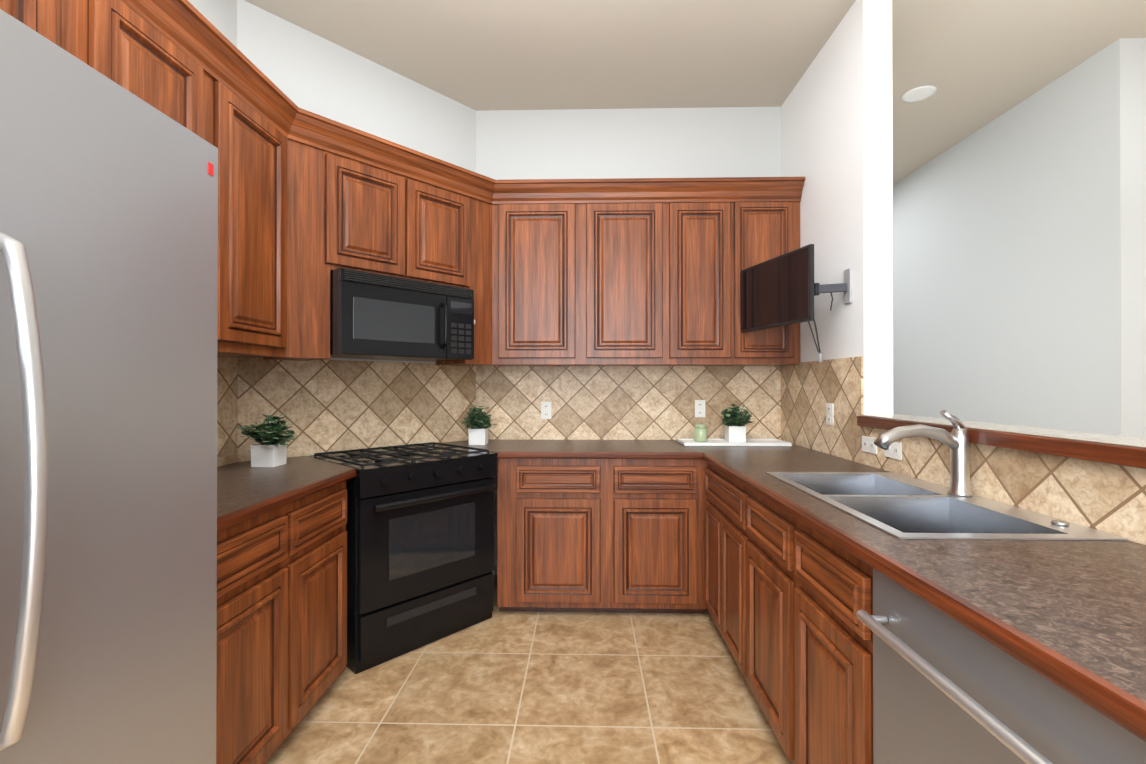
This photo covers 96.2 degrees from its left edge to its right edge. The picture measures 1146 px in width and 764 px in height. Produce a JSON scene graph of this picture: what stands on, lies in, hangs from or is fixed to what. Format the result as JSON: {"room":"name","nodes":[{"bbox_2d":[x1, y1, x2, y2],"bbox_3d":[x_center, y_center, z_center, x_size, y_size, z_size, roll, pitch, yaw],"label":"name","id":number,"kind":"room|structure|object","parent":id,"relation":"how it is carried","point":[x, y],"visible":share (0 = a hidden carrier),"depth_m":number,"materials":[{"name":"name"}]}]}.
{"room":"kitchen","nodes":[
{"label":"kitchen","id":0,"kind":"room"},
{"bbox_2d":[188,0,236,464],"bbox_3d":[-1.744,-0.286,0.117,0.140,3.150,4.700,0,0,1],"label":"wall","id":1,"kind":"structure","parent":0,"point":[220,16],"depth_m":2.37,"materials":[{"name":"grey paint"}]},
{"bbox_2d":[0,0,83,61],"bbox_3d":[-1.476,-0.837,1.073,0.346,0.600,0.520,0,0,1],"label":"upper cabinet","id":2,"kind":"object","parent":1,"relation":"attached to","point":[61,22],"depth_m":1.32,"materials":[{"name":"brown wood"}]},
{"bbox_2d":[84,0,219,355],"bbox_3d":[-1.463,-0.625,1.587,0.346,1.020,0.508,0,0,1],"label":"upper cabinet","id":3,"kind":"object","parent":1,"relation":"attached to","point":[123,45],"depth_m":1.59,"materials":[{"name":"brown wood"}]},
{"bbox_2d":[217,82,287,356],"bbox_3d":[-1.450,-0.623,2.083,0.346,1.020,0.484,0,0,1],"label":"upper cabinet","id":4,"kind":"object","parent":1,"relation":"attached to","point":[253,153],"depth_m":2.06,"materials":[{"name":"brown wood"}]},
{"bbox_2d":[217,356,1145,544],"bbox_3d":[-0.167,0.124,0.700,2.985,0.505,5.550,0,0,1],"label":"tile backsplash","id":5,"kind":"structure","parent":1,"relation":"attached to","point":[333,405],"depth_m":2.93,"materials":[{"name":"beige tile"}]},
{"bbox_2d":[541,402,550,418],"bbox_3d":[-0.180,0.192,3.461,0.070,0.115,0.008,0,0,1],"label":"electrical outlet","id":6,"kind":"object","parent":5,"relation":"attached to","point":[545,410],"visible":1,"depth_m":3.46,"materials":[{"name":"white plastic"}]},
{"bbox_2d":[695,400,704,416],"bbox_3d":[0.850,0.178,3.436,0.070,0.115,0.008,0,0,1],"label":"electrical outlet","id":7,"kind":"object","parent":5,"relation":"attached to","point":[699,408],"visible":1,"depth_m":3.43,"materials":[{"name":"white plastic"}]},
{"bbox_2d":[826,403,833,424],"bbox_3d":[1.362,0.170,2.728,0.008,0.115,0.070,0,0,1],"label":"electrical outlet","id":8,"kind":"object","parent":5,"relation":"attached to","point":[829,413],"visible":1,"depth_m":2.72,"materials":[{"name":"white plastic"}]},
{"bbox_2d":[862,436,876,453],"bbox_3d":[1.353,0.287,2.347,0.008,0.070,0.115,0,0,1],"label":"outlet","id":9,"kind":"object","parent":5,"relation":"attached to","point":[869,445],"visible":0.98,"depth_m":2.34,"materials":[{"name":"white plastic"}]},
{"bbox_2d":[884,442,901,459],"bbox_3d":[1.348,0.286,2.167,0.008,0.070,0.115,0,0,1],"label":"outlet","id":10,"kind":"object","parent":5,"relation":"attached to","point":[894,450],"visible":0.83,"depth_m":2.15,"materials":[{"name":"white plastic"}]},
{"bbox_2d":[236,0,475,462],"bbox_3d":[-1.194,-0.273,3.039,0.171,3.150,1.461,0,0,43],"label":"wall","id":11,"kind":"structure","parent":0,"point":[300,67],"depth_m":2.89,"materials":[{"name":"grey paint"}]},
{"bbox_2d":[263,139,491,365],"bbox_3d":[-1.003,-0.619,2.859,0.357,1.020,1.611,0,0,43],"label":"upper cabinet","id":12,"kind":"object","parent":11,"relation":"attached to","point":[346,213],"visible":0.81,"depth_m":2.59,"materials":[{"name":"brown wood"}]},
{"bbox_2d":[330,268,473,361],"bbox_3d":[-0.964,-0.332,2.807,0.475,0.404,0.762,0,0,43],"label":"over-the-range microwave","id":13,"kind":"object","parent":12,"relation":"attached to","point":[373,316],"visible":0.96,"depth_m":2.62,"materials":[{"name":"black"}]},
{"bbox_2d":[121,0,804,203],"bbox_3d":[0.017,-1.166,1.696,2.660,0.124,2.938,0,0,1],"label":"crown molding","id":14,"kind":"structure","parent":12,"relation":"attached to","point":[189,29],"depth_m":2.68,"materials":[{"name":"brown wood"}]},
{"bbox_2d":[265,575,790,763],"bbox_3d":[1.812,1.332,3.121,8.800,0.060,10.900,0,0,1],"label":"floor","id":15,"kind":"structure","parent":0,"point":[512,687],"depth_m":2.09,"materials":[{"name":"tile"}]},
{"bbox_2d":[0,9,217,763],"bbox_3d":[-1.184,0.390,0.672,0.932,1.803,0.912,0,0,1],"label":"fridge","id":16,"kind":"object","parent":15,"relation":"on","point":[108,381],"visible":1,"depth_m":0.85,"materials":[{"name":"grey metal"}]},
{"bbox_2d":[216,481,346,763],"bbox_3d":[-1.299,0.855,1.736,0.646,0.881,1.030,0,0,1],"label":"base cabinet","id":17,"kind":"object","parent":15,"relation":"on","point":[281,618],"visible":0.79,"depth_m":1.71,"materials":[{"name":"brown wood"}]},
{"bbox_2d":[217,456,355,531],"bbox_3d":[-1.290,0.399,1.946,0.655,0.036,1.462,0,0,1],"label":"countertop","id":18,"kind":"structure","parent":17,"relation":"on","point":[245,492],"depth_m":1.93,"materials":[{"name":"laminate"}]},
{"bbox_2d":[237,413,296,466],"bbox_3d":[-1.382,0.265,2.357,0.231,0.236,0.245,0,0,1],"label":"potted plant","id":19,"kind":"object","parent":18,"relation":"on","point":[270,450],"visible":1,"depth_m":2.31,"materials":[{"name":"green plant"}]},
{"bbox_2d":[308,442,497,673],"bbox_3d":[-0.888,0.835,2.731,0.683,0.928,0.766,0,0,43],"label":"range","id":20,"kind":"object","parent":15,"relation":"on","point":[420,526],"visible":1,"depth_m":2.48,"materials":[{"name":"black metal"}]},
{"bbox_2d":[497,458,706,612],"bbox_3d":[0.166,0.862,3.135,1.159,0.881,0.636,0,0,1],"label":"base cabinet","id":21,"kind":"object","parent":15,"relation":"on","point":[604,535],"visible":0.98,"depth_m":2.83,"materials":[{"name":"brown wood"}]},
{"bbox_2d":[438,439,696,458],"bbox_3d":[-0.090,0.404,3.140,1.566,0.036,0.645,0,0,1],"label":"countertop","id":22,"kind":"structure","parent":21,"relation":"on","point":[532,449],"depth_m":2.94,"materials":[{"name":"laminate"}]},
{"bbox_2d":[460,404,495,444],"bbox_3d":[-0.592,0.263,3.196,0.216,0.248,0.217,0,0,1],"label":"potted plant","id":23,"kind":"object","parent":22,"relation":"on","point":[478,421],"visible":1,"depth_m":3.15,"materials":[{"name":"green plant"}]},
{"bbox_2d":[705,462,736,662],"bbox_3d":[1.030,0.859,2.453,0.656,0.880,0.737,0,0,1],"label":"base cabinet","id":24,"kind":"object","parent":15,"relation":"on","point":[720,488],"depth_m":2.46,"materials":[{"name":"brown wood"}]},
{"bbox_2d":[737,481,780,744],"bbox_3d":[1.015,0.856,1.850,0.656,0.880,0.470,0,0,1],"label":"base cabinet","id":25,"kind":"object","parent":15,"relation":"on","point":[758,519],"depth_m":1.92,"materials":[{"name":"brown wood"}]},
{"bbox_2d":[781,509,872,763],"bbox_3d":[1.004,0.854,1.396,0.656,0.880,0.439,0,0,1],"label":"base cabinet","id":26,"kind":"object","parent":15,"relation":"on","point":[788,596],"depth_m":1.41,"materials":[{"name":"brown wood"}]},
{"bbox_2d":[689,444,1145,741],"bbox_3d":[0.974,0.393,0.715,0.683,0.036,5.439,0,0,1],"label":"countertop","id":27,"kind":"structure","parent":26,"relation":"on","point":[1069,617],"depth_m":0.97,"materials":[{"name":"laminate"}]},
{"bbox_2d":[677,439,791,445],"bbox_3d":[0.994,0.376,3.206,0.640,0.020,0.240,0,0,1],"label":"tray","id":28,"kind":"object","parent":27,"relation":"on","point":[749,442],"visible":0.96,"depth_m":3.10,"materials":[{"name":"white ceramic"}]},
{"bbox_2d":[694,424,706,441],"bbox_3d":[0.805,0.319,3.241,0.080,0.108,0.080,0,0,1],"label":"candle jar","id":29,"kind":"object","parent":28,"relation":"on","point":[700,432],"visible":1,"depth_m":3.21,"materials":[{"name":"green glass"}]},
{"bbox_2d":[721,404,753,442],"bbox_3d":[1.019,0.255,3.211,0.203,0.237,0.239,0,0,1],"label":"plant pot","id":30,"kind":"object","parent":28,"relation":"on","point":[734,420],"visible":1,"depth_m":3.17,"materials":[{"name":"white ceramic"}]},
{"bbox_2d":[765,472,1128,539],"bbox_3d":[1.067,0.474,1.693,0.538,0.197,0.924,0,0,1],"label":"sink","id":31,"kind":"object","parent":27,"relation":"in","point":[899,506],"visible":0.54,"depth_m":1.67,"materials":[{"name":"silver metal"}]},
{"bbox_2d":[873,410,1068,525],"bbox_3d":[1.159,0.232,1.540,0.314,0.284,0.412,0,0,1],"label":"faucet","id":32,"kind":"object","parent":27,"relation":"on","point":[956,440],"visible":1,"depth_m":1.69,"materials":[{"name":"silver metal"}]},
{"bbox_2d":[856,568,1145,763],"bbox_3d":[0.957,0.853,0.861,0.667,0.879,0.619,0,0,1],"label":"dishwasher","id":33,"kind":"object","parent":15,"relation":"on","point":[947,689],"visible":0.65,"depth_m":0.89,"materials":[{"name":"grey metal"}]},
{"bbox_2d":[476,107,780,574],"bbox_3d":[0.437,-0.271,3.533,2.190,3.150,0.140,0,0,1],"label":"wall","id":34,"kind":"structure","parent":0,"point":[712,142],"depth_m":3.47,"materials":[{"name":"grey paint"}]},
{"bbox_2d":[492,204,583,365],"bbox_3d":[-0.222,-0.617,3.311,0.549,1.020,0.336,0,0,1],"label":"upper cabinet","id":35,"kind":"object","parent":34,"relation":"attached to","point":[538,249],"depth_m":3.15,"materials":[{"name":"brown wood"}]},
{"bbox_2d":[584,203,667,365],"bbox_3d":[0.312,-0.617,3.298,0.521,1.020,0.336,0,0,1],"label":"upper cabinet","id":36,"kind":"object","parent":34,"relation":"attached to","point":[627,284],"depth_m":3.14,"materials":[{"name":"brown wood"}]},
{"bbox_2d":[668,202,735,365],"bbox_3d":[0.774,-0.617,3.286,0.403,1.020,0.336,0,0,1],"label":"upper cabinet","id":37,"kind":"object","parent":34,"relation":"attached to","point":[701,236],"depth_m":3.13,"materials":[{"name":"brown wood"}]},
{"bbox_2d":[736,202,799,365],"bbox_3d":[1.182,-0.617,3.276,0.413,1.020,0.336,0,0,1],"label":"upper cabinet","id":38,"kind":"object","parent":34,"relation":"attached to","point":[765,231],"depth_m":3.12,"materials":[{"name":"brown wood"}]},
{"bbox_2d":[244,0,1145,184],"bbox_3d":[1.812,-1.878,3.135,8.800,0.060,10.900,0,0,1],"label":"ceiling","id":39,"kind":"structure","parent":0,"point":[978,64],"depth_m":2.85,"materials":[{"name":"beige paint"}]},
{"bbox_2d":[901,85,936,102],"bbox_3d":[2.216,-1.844,3.295,0.190,0.006,0.190,0,0,1],"label":"recessed light","id":40,"kind":"object","parent":39,"relation":"in","point":[920,93],"visible":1,"depth_m":3.29,"materials":[{"name":"white plastic"}]},
{"bbox_2d":[781,0,892,463],"bbox_3d":[1.450,-0.274,2.928,0.135,3.150,1.020,0,0,1],"label":"wall pillar","id":41,"kind":"structure","parent":0,"point":[836,134],"depth_m":2.53,"materials":[{"name":"white paint"}]},
{"bbox_2d":[740,244,851,361],"bbox_3d":[1.192,-0.388,2.827,0.373,0.578,0.612,0,0,1],"label":"wall-mounted tv","id":42,"kind":"object","parent":41,"relation":"attached to","point":[782,290],"visible":1,"depth_m":2.71,"materials":[{"name":"black plastic"}]},
{"bbox_2d":[893,38,1145,437],"bbox_3d":[3.086,-0.262,5.652,0.140,3.150,5.790,0,0,1],"label":"wall","id":43,"kind":"structure","parent":0,"point":[1019,264],"depth_m":3.27,"materials":[{"name":"grey paint"}]},
{"bbox_3d":[1.378,0.742,0.048,0.135,1.094,4.729,0,0,1],"label":"wall","id":44,"kind":"structure","parent":0,"visible":0},
{"bbox_2d":[857,415,1145,468],"bbox_3d":[1.390,0.168,0.150,0.225,0.051,4.528,0,0,1],"label":"ledge","id":45,"kind":"structure","parent":44,"relation":"on","point":[1129,451],"depth_m":1.46,"materials":[{"name":"brown wood"}]}
]}

